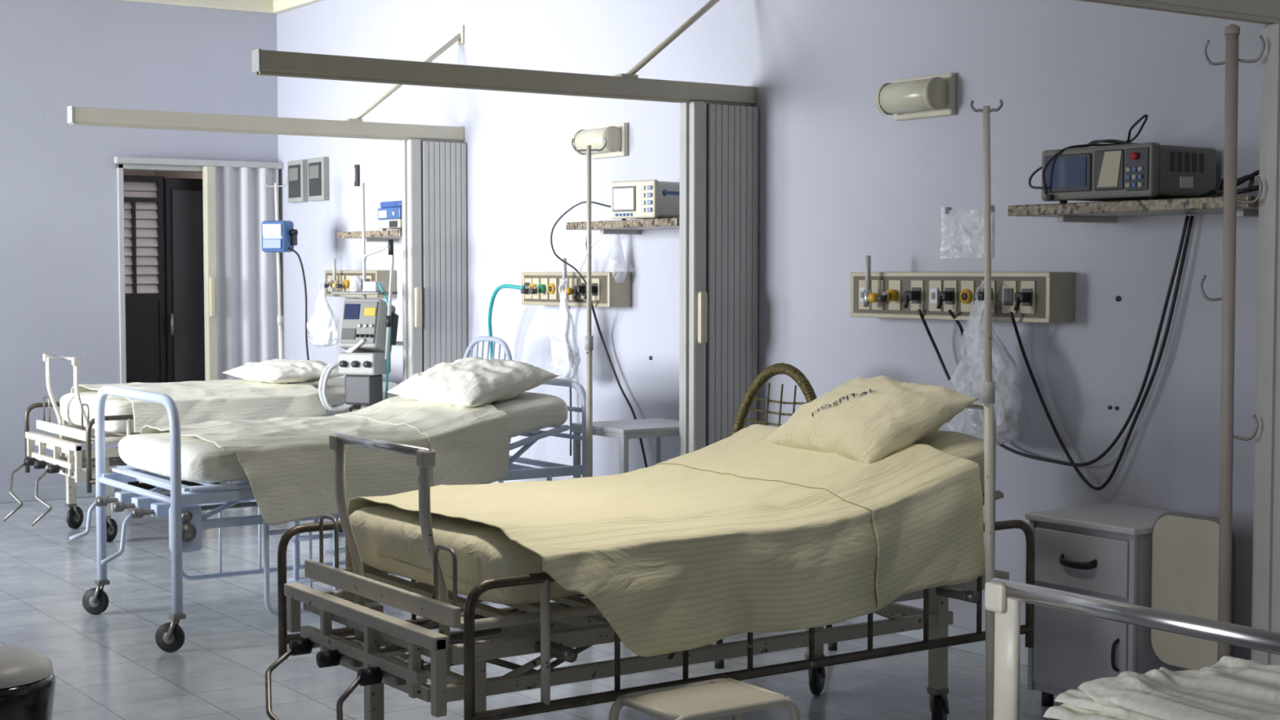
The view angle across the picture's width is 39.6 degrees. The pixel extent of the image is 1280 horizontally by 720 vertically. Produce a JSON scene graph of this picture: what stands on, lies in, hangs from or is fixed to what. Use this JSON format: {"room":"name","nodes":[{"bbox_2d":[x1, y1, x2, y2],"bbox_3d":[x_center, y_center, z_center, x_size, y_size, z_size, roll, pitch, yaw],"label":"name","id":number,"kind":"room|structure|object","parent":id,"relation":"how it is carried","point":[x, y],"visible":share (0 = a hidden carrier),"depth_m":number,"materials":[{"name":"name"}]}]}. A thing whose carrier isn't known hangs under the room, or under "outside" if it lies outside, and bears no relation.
{"room":"hospital room","nodes":[
{"label":"hospital room","id":0,"kind":"room"},
{"bbox_2d":[0,0,278,493],"bbox_3d":[-5.043,-0.689,10.078,6.330,3.200,0.120,-2,3,-34],"label":"wall","id":1,"kind":"structure","parent":0,"point":[60,289],"depth_m":11.06,"materials":[{"name":"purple paint"}]},
{"bbox_2d":[0,484,115,503],"bbox_3d":[-5.469,0.888,9.779,5.200,0.080,0.018,-2,3,-34],"label":"baseboard","id":2,"kind":"structure","parent":1,"relation":"attached to","point":[46,493],"depth_m":11.00,"materials":[{"name":"tile"}]},
{"bbox_2d":[116,164,203,491],"bbox_3d":[-2.922,-0.206,11.556,0.970,2.090,0.150,-2,3,-34],"label":"doorframe","id":3,"kind":"object","parent":1,"relation":"attached to","point":[120,167],"visible":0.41,"depth_m":11.22,"materials":[{"name":"grey plastic"}]},
{"bbox_2d":[123,174,204,489],"bbox_3d":[-3.067,-0.177,11.565,0.660,2.030,0.112,-2,3,-34],"label":"door","id":4,"kind":"structure","parent":3,"relation":"attached to","point":[165,330],"depth_m":11.54,"materials":[{"name":"black wood"}]},
{"bbox_2d":[114,156,283,484],"bbox_3d":[-2.811,-0.232,11.463,1.109,2.110,0.105,-2,3,-34],"label":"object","id":5,"kind":"structure","parent":1,"relation":"in","point":[241,301],"depth_m":11.59,"materials":[{"name":"grey plastic"}]},
{"bbox_2d":[123,169,202,293],"bbox_3d":[-3.979,-0.800,12.324,2.230,3.200,2.380,-2,3,-34],"label":"window blind","id":6,"kind":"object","parent":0,"point":[166,174],"depth_m":13.69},
{"bbox_2d":[0,488,1063,719],"bbox_3d":[-1.859,1.178,5.534,6.530,0.080,16.320,-2,3,-34],"label":"floor","id":7,"kind":"structure","parent":0,"point":[109,664],"depth_m":6.54,"materials":[{"name":"tile"}]},
{"bbox_2d":[0,644,55,719],"bbox_3d":[-1.542,0.941,4.149,0.346,0.530,0.346,-2,3,-34],"label":"waste bin","id":8,"kind":"object","parent":7,"relation":"on","point":[27,677],"visible":1,"depth_m":4.07,"materials":[{"name":"black plastic"}]},
{"bbox_2d":[2,340,403,542],"bbox_3d":[-2.400,0.417,9.862,2.168,1.012,1.150,-2,3,-34],"label":"hospital bed","id":9,"kind":"object","parent":7,"relation":"on","point":[69,460],"visible":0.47,"depth_m":9.34,"materials":[{"name":"paint"}]},
{"bbox_2d":[59,377,399,432],"bbox_3d":[-2.262,0.242,9.948,1.726,0.213,0.918,-2,3,-34],"label":"mattress","id":10,"kind":"object","parent":9,"relation":"on","point":[70,412],"visible":0.26,"depth_m":9.60,"materials":[{"name":"fabric"}]},
{"bbox_2d":[70,378,326,432],"bbox_3d":[-2.432,0.251,9.763,1.064,0.240,1.096,-2,3,-34],"label":"bedsheet","id":11,"kind":"object","parent":10,"relation":"on","point":[197,402],"visible":0.78,"depth_m":9.44,"materials":[{"name":"fabric"}]},
{"bbox_2d":[221,358,343,383],"bbox_3d":[-2.007,0.063,10.103,0.479,0.131,0.800,-2,3,-34],"label":"pillow","id":12,"kind":"object","parent":11,"relation":"on","point":[277,371],"visible":0.92,"depth_m":9.88,"materials":[{"name":"fabric"}]},
{"bbox_2d":[66,25,466,381],"bbox_3d":[-1.843,-0.425,9.143,2.139,2.735,0.145,-2,3,-34],"label":"partition","id":13,"kind":"structure","parent":7,"relation":"on","point":[434,187],"depth_m":9.55,"materials":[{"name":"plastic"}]},
{"bbox_2d":[261,177,309,359],"bbox_3d":[-2.167,-0.116,10.822,0.323,1.981,0.323,-2,3,-34],"label":"stand","id":14,"kind":"object","parent":7,"relation":"on","point":[277,236],"visible":0.65,"depth_m":10.75,"materials":[{"name":"beige paint"}]},
{"bbox_2d":[69,377,586,652],"bbox_3d":[-1.311,0.567,7.401,2.048,0.955,0.984,-2,3,-34],"label":"hospital bed","id":15,"kind":"object","parent":7,"relation":"on","point":[184,507],"visible":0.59,"depth_m":6.92,"materials":[{"name":"blue paint"}]},
{"bbox_2d":[118,391,568,483],"bbox_3d":[-1.225,0.297,7.433,1.686,0.284,0.878,-2,3,-34],"label":"mattress","id":16,"kind":"object","parent":15,"relation":"on","point":[202,460],"visible":0.28,"depth_m":7.05,"materials":[{"name":"fabric"}]},
{"bbox_2d":[139,415,504,525],"bbox_3d":[-1.308,0.392,7.341,1.208,0.403,1.006,-2,3,-34],"label":"blanket","id":17,"kind":"object","parent":16,"relation":"on","point":[288,463],"visible":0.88,"depth_m":6.89,"materials":[{"name":"fabric"}]},
{"bbox_2d":[334,395,509,486],"bbox_3d":[-0.958,0.352,7.577,0.381,0.361,1.017,-2,3,-34],"label":"bedsheet","id":18,"kind":"object","parent":16,"relation":"on","point":[471,446],"visible":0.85,"depth_m":7.25,"materials":[{"name":"fabric"}]},
{"bbox_2d":[386,355,559,408],"bbox_3d":[-0.730,0.095,7.715,0.468,0.210,0.663,-2,4,-40],"label":"pillow","id":19,"kind":"object","parent":18,"relation":"on","point":[474,381],"visible":0.99,"depth_m":7.56,"materials":[{"name":"fabric"}]},
{"bbox_2d":[318,182,398,532],"bbox_3d":[-1.456,-0.008,9.572,0.476,1.890,0.341,1,3,22],"label":"ventilator","id":20,"kind":"object","parent":7,"relation":"on","point":[368,331],"visible":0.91,"depth_m":9.50,"materials":[{"name":"grey plastic"}]},
{"bbox_2d":[463,336,512,483],"bbox_3d":[-0.965,0.436,8.663,0.568,1.093,0.592,-2,3,-34],"label":"chair","id":21,"kind":"object","parent":7,"relation":"on","point":[490,339],"visible":0.17,"depth_m":8.77,"materials":[{"name":"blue metal"}]},
{"bbox_2d":[251,0,758,456],"bbox_3d":[-0.439,-0.319,7.005,2.249,2.735,0.145,-2,3,-34],"label":"partition","id":22,"kind":"structure","parent":7,"relation":"on","point":[718,161],"depth_m":7.45,"materials":[{"name":"grey plastic"}]},
{"bbox_2d":[571,137,606,598],"bbox_3d":[-0.214,0.054,7.491,0.240,1.971,0.240,-2,3,-34],"label":"pole","id":23,"kind":"object","parent":7,"relation":"on","point":[588,338],"visible":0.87,"depth_m":7.47,"materials":[{"name":"white metal"}]},
{"bbox_2d":[571,417,679,478],"bbox_3d":[0.006,0.652,7.708,0.465,0.755,0.410,-2,3,-34],"label":"side table","id":24,"kind":"object","parent":7,"relation":"on","point":[655,428],"visible":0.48,"depth_m":7.55,"materials":[{"name":"white paint"}]},
{"bbox_2d":[265,400,1035,719],"bbox_3d":[-0.014,0.651,5.125,2.208,1.012,1.150,-2,3,-34],"label":"hospital bed","id":25,"kind":"object","parent":7,"relation":"on","point":[374,644],"visible":0.66,"depth_m":4.70,"materials":[{"name":"paint"}]},
{"bbox_2d":[349,426,995,604],"bbox_3d":[0.116,0.406,5.202,1.746,0.353,0.918,-2,3,-34],"label":"mattress","id":26,"kind":"object","parent":25,"relation":"on","point":[388,538],"visible":0.23,"depth_m":4.66,"materials":[{"name":"fabric"}]},
{"bbox_2d":[346,463,977,657],"bbox_3d":[0.057,0.476,5.069,1.429,0.440,1.143,-2,3,-34],"label":"blanket","id":27,"kind":"object","parent":26,"relation":"on","point":[674,557],"visible":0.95,"depth_m":4.66,"materials":[{"name":"fabric"}]},
{"bbox_2d":[655,424,984,608],"bbox_3d":[0.494,0.441,5.373,0.392,0.411,1.136,-2,3,-34],"label":"bedsheet","id":28,"kind":"object","parent":26,"relation":"on","point":[925,501],"visible":0.8,"depth_m":4.99,"materials":[{"name":"fabric"}]},
{"bbox_2d":[765,375,980,464],"bbox_3d":[0.698,0.182,5.471,0.399,0.257,0.606,-1,3,-27],"label":"pillow","id":29,"kind":"object","parent":28,"relation":"on","point":[866,420],"visible":0.94,"depth_m":5.31,"materials":[{"name":"fabric"}]},
{"bbox_2d":[608,677,800,719],"bbox_3d":[0.157,1.004,4.337,0.442,0.385,0.270,-2,3,-34],"label":"step stool","id":30,"kind":"object","parent":7,"relation":"on","point":[718,697],"visible":1,"depth_m":4.29,"materials":[{"name":"beige plastic"}]},
{"bbox_2d":[714,363,837,668],"bbox_3d":[0.330,0.549,6.705,0.573,1.061,0.622,-2,3,-34],"label":"chair","id":31,"kind":"object","parent":7,"relation":"on","point":[792,371],"visible":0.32,"depth_m":6.86,"materials":[{"name":"gold metal"}]},
{"bbox_2d":[969,99,1003,719],"bbox_3d":[0.992,0.220,4.982,0.323,1.888,0.323,-2,3,-34],"label":"pole","id":32,"kind":"object","parent":7,"relation":"on","point":[988,385],"visible":1,"depth_m":4.97,"materials":[{"name":"grey metal"}]},
{"bbox_2d":[1025,502,1235,706],"bbox_3d":[1.629,0.792,5.595,0.449,0.684,0.750,-2,3,-34],"label":"nightstand","id":33,"kind":"object","parent":7,"relation":"on","point":[1166,560],"visible":0.75,"depth_m":5.49,"materials":[{"name":"grey metal"}]},
{"bbox_2d":[984,577,1279,719],"bbox_3d":[1.312,0.764,2.845,2.208,1.012,0.904,-2,3,-34],"label":"hospital bed","id":34,"kind":"object","parent":7,"relation":"on","point":[1004,597],"visible":1,"depth_m":2.42,"materials":[{"name":"paint"}]},
{"bbox_3d":[1.454,0.655,2.929,1.727,0.083,0.916,-2,3,-34],"label":"mattress","id":35,"kind":"object","parent":34,"relation":"on","visible":0},
{"bbox_2d":[1043,656,1279,719],"bbox_3d":[1.029,0.577,2.898,0.526,0.097,0.528,-2,3,-34],"label":"bedsheet","id":36,"kind":"object","parent":35,"relation":"on","point":[1233,688],"visible":1,"depth_m":2.92,"materials":[{"name":"fabric"}]},
{"bbox_2d":[1075,0,1279,665],"bbox_3d":[1.227,-0.204,4.682,2.139,2.735,0.145,-2,3,-34],"label":"partition","id":37,"kind":"structure","parent":7,"relation":"on","point":[1265,606],"depth_m":5.10,"materials":[{"name":"grey plastic"}]},
{"bbox_2d":[1200,23,1265,662],"bbox_3d":[1.703,0.096,5.143,0.156,2.120,0.089,1,3,10],"label":"stand","id":38,"kind":"object","parent":7,"relation":"on","point":[1232,32],"visible":1,"depth_m":5.12,"materials":[{"name":"brown paint"}]},
{"bbox_2d":[276,0,1265,660],"bbox_3d":[1.464,-0.502,6.292,0.100,3.200,13.740,-2,3,-34],"label":"wall","id":39,"kind":"structure","parent":0,"point":[842,181],"depth_m":7.06,"materials":[{"name":"purple paint"}]},
{"bbox_2d":[119,0,321,13],"bbox_3d":[-1.151,-1.962,4.347,6.330,0.090,13.620,-2,3,-34],"label":"ceiling","id":40,"kind":"structure","parent":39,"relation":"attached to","point":[270,6],"depth_m":11.49,"materials":[{"name":"white paint"}]},
{"bbox_2d":[287,156,328,203],"bbox_3d":[-2.126,-1.148,11.358,0.049,0.270,0.560,-2,3,-34],"label":"picture frame","id":41,"kind":"object","parent":39,"relation":"attached to","point":[317,167],"depth_m":11.31,"materials":[{"name":"grey plastic"}]},
{"bbox_2d":[354,164,359,186],"bbox_3d":[-1.721,-1.120,10.788,0.026,0.130,0.040,-2,3,-34],"label":"thermometer","id":42,"kind":"object","parent":39,"relation":"attached to","point":[357,183],"visible":1,"depth_m":10.77,"materials":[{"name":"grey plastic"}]},
{"bbox_2d":[322,258,395,297],"bbox_3d":[-1.719,-0.492,10.650,0.214,0.230,0.720,-2,3,-34],"label":"panel","id":43,"kind":"object","parent":39,"relation":"attached to","point":[335,280],"visible":0.64,"depth_m":10.62,"materials":[{"name":"metal"}]},
{"bbox_2d":[306,278,339,346],"bbox_3d":[-1.915,-0.284,10.726,0.123,0.420,0.375,-2,3,-34],"label":"plastic bag","id":44,"kind":"object","parent":43,"relation":"hanging from","point":[321,333],"visible":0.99,"depth_m":10.70,"materials":[{"name":"white"}]},
{"bbox_2d":[337,229,402,242],"bbox_3d":[-1.393,-0.701,10.063,0.329,0.055,0.800,-2,3,-34],"label":"shelf","id":45,"kind":"object","parent":39,"relation":"attached to","point":[378,235],"visible":0.39,"depth_m":10.04,"materials":[{"name":"beige stone"}]},
{"bbox_2d":[377,200,402,230],"bbox_3d":[-1.309,-0.798,9.848,0.210,0.159,0.280,-2,3,-34],"label":"infusion warmer","id":46,"kind":"object","parent":45,"relation":"on","point":[389,215],"visible":0.59,"depth_m":9.78,"materials":[{"name":"blue plastic"}]},
{"bbox_2d":[564,222,586,262],"bbox_3d":[-0.318,-0.580,8.773,0.023,0.192,0.190,-2,3,-34],"label":"notice","id":47,"kind":"object","parent":39,"relation":"attached to","point":[575,247],"visible":0.74,"depth_m":8.78,"materials":[{"name":"paper"}]},
{"bbox_2d":[520,257,631,306],"bbox_3d":[-0.354,-0.380,8.667,0.214,0.232,0.800,-2,3,-34],"label":"panel","id":48,"kind":"object","parent":39,"relation":"attached to","point":[541,288],"visible":0.92,"depth_m":8.54,"materials":[{"name":"metal"}]},
{"bbox_2d":[488,284,524,359],"bbox_3d":[-0.702,-0.011,9.048,0.101,0.751,0.451,-1,3,-24],"label":"hose","id":49,"kind":"object","parent":48,"relation":"attached to","point":[504,286],"visible":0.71,"depth_m":9.05,"materials":[{"name":"teal plastic"}]},
{"bbox_2d":[549,277,580,379],"bbox_3d":[-0.366,-0.144,8.518,0.119,0.502,0.231,-2,3,-34],"label":"plastic bag","id":50,"kind":"object","parent":48,"relation":"hanging from","point":[559,353],"visible":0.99,"depth_m":8.48,"materials":[{"name":"white"}]},
{"bbox_2d":[568,297,577,455],"bbox_3d":[-0.329,0.089,8.661,0.020,0.785,0.314,0,3,-8],"label":"power cable","id":51,"kind":"object","parent":48,"relation":"attached to","point":[570,373],"visible":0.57,"depth_m":8.80,"materials":[{"name":"plastic"}]},
{"bbox_2d":[550,200,610,284],"bbox_3d":[-0.281,-0.524,8.113,0.212,0.390,0.440,-1,3,-16],"label":"cable","id":52,"kind":"object","parent":48,"relation":"attached to","point":[585,202],"visible":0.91,"depth_m":8.16,"materials":[{"name":"grey plastic"}]},
{"bbox_2d":[577,234,627,282],"bbox_3d":[-0.193,-0.489,8.453,0.336,0.248,0.098,3,4,44],"label":"plastic bag","id":53,"kind":"object","parent":48,"relation":"hanging from","point":[616,261],"visible":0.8,"depth_m":8.38,"materials":[{"name":"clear plastic"}]},
{"bbox_2d":[591,302,647,467],"bbox_3d":[-0.116,0.132,8.353,0.142,0.836,0.381,-2,3,-34],"label":"power cable","id":54,"kind":"object","parent":48,"relation":"attached to","point":[593,308],"visible":0.82,"depth_m":8.43,"materials":[{"name":"black rubber"}]},
{"bbox_2d":[571,122,628,159],"bbox_3d":[-0.195,-1.045,8.473,0.134,0.156,0.305,-2,3,-34],"label":"wall lamp","id":55,"kind":"object","parent":39,"relation":"attached to","point":[615,135],"visible":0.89,"depth_m":8.39,"materials":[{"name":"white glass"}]},
{"bbox_2d":[566,217,679,235],"bbox_3d":[0.040,-0.598,7.980,0.329,0.055,0.880,-2,3,-34],"label":"shelf","id":56,"kind":"object","parent":39,"relation":"attached to","point":[624,226],"visible":0.57,"depth_m":7.92,"materials":[{"name":"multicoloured stone"}]},
{"bbox_2d":[610,179,679,219],"bbox_3d":[0.043,-0.706,7.879,0.265,0.170,0.241,3,4,41],"label":"patient monitor","id":57,"kind":"object","parent":56,"relation":"on","point":[645,198],"visible":0.97,"depth_m":7.78,"materials":[{"name":"white plastic"}]},
{"bbox_2d":[874,72,955,120],"bbox_3d":[1.031,-0.992,6.689,0.134,0.156,0.315,-2,3,-34],"label":"wall lamp","id":58,"kind":"object","parent":39,"relation":"attached to","point":[931,95],"visible":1,"depth_m":6.63,"materials":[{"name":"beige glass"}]},
{"bbox_2d":[844,613,1027,666],"bbox_3d":[1.450,1.061,6.286,0.018,0.080,13.620,-2,3,-34],"label":"baseboard","id":59,"kind":"structure","parent":39,"relation":"attached to","point":[977,647],"depth_m":6.64,"materials":[{"name":"tile"}]},
{"bbox_2d":[849,255,1075,323],"bbox_3d":[1.127,-0.266,6.515,0.214,0.238,1.030,-2,3,-34],"label":"panel","id":60,"kind":"object","parent":39,"relation":"attached to","point":[1040,297],"visible":0.98,"depth_m":6.43,"materials":[{"name":"metal"}]},
{"bbox_2d":[948,309,963,336],"bbox_3d":[1.155,-0.098,6.480,0.018,0.176,0.136,2,4,37],"label":"power cable","id":61,"kind":"object","parent":60,"relation":"attached to","point":[950,312],"visible":0.6,"depth_m":6.48,"materials":[{"name":"black rubber"}]},
{"bbox_2d":[943,282,1022,444],"bbox_3d":[1.211,0.015,6.246,0.142,0.596,0.376,-2,3,-34],"label":"plastic bag","id":62,"kind":"object","parent":60,"relation":"hanging from","point":[971,366],"visible":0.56,"depth_m":6.23,"materials":[{"name":"white"}]},
{"bbox_2d":[917,215,1189,466],"bbox_3d":[1.428,-0.062,6.184,0.104,0.850,1.137,-2,4,-40],"label":"power cable","id":63,"kind":"object","parent":60,"relation":"attached to","point":[1187,217],"visible":0.8,"depth_m":5.91,"materials":[{"name":"black rubber"}]},
{"bbox_2d":[1008,215,1194,490],"bbox_3d":[1.568,-0.016,6.000,0.684,0.924,0.130,3,4,43],"label":"power cable","id":64,"kind":"object","parent":60,"relation":"attached to","point":[1191,219],"visible":1,"depth_m":5.93,"materials":[{"name":"black rubber"}]},
{"bbox_2d":[940,205,992,258],"bbox_3d":[1.203,-0.471,6.563,0.023,0.192,0.260,-2,3,-34],"label":"plastic sleeve","id":65,"kind":"object","parent":39,"relation":"attached to","point":[948,243],"visible":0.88,"depth_m":6.59,"materials":[{"name":"white"}]},
{"bbox_2d":[1115,295,1120,302],"bbox_3d":[1.613,-0.207,5.995,0.005,0.020,0.020,-2,3,-34],"label":"plug","id":66,"kind":"object","parent":39,"relation":"attached to","point":[1117,298],"visible":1,"depth_m":5.99,"materials":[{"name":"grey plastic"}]},
{"bbox_2d":[1008,195,1258,222],"bbox_3d":[1.640,-0.470,5.612,0.379,0.055,0.940,-2,3,-34],"label":"shelf","id":67,"kind":"object","parent":39,"relation":"attached to","point":[1095,211],"visible":0.86,"depth_m":5.55,"materials":[{"name":"brown stone"}]},
{"bbox_2d":[1028,114,1216,203],"bbox_3d":[1.539,-0.639,5.686,0.355,0.274,0.480,-2,3,-34],"label":"patient monitor","id":68,"kind":"object","parent":67,"relation":"on","point":[1120,170],"visible":0.99,"depth_m":5.55,"materials":[{"name":"grey plastic"}]},
{"bbox_2d":[1198,169,1259,197],"bbox_3d":[1.797,-0.540,5.398,0.114,0.088,0.311,-2,3,-34],"label":"power cable","id":69,"kind":"object","parent":67,"relation":"on","point":[1219,189],"visible":0.62,"depth_m":5.36,"materials":[{"name":"black rubber"}]}
]}

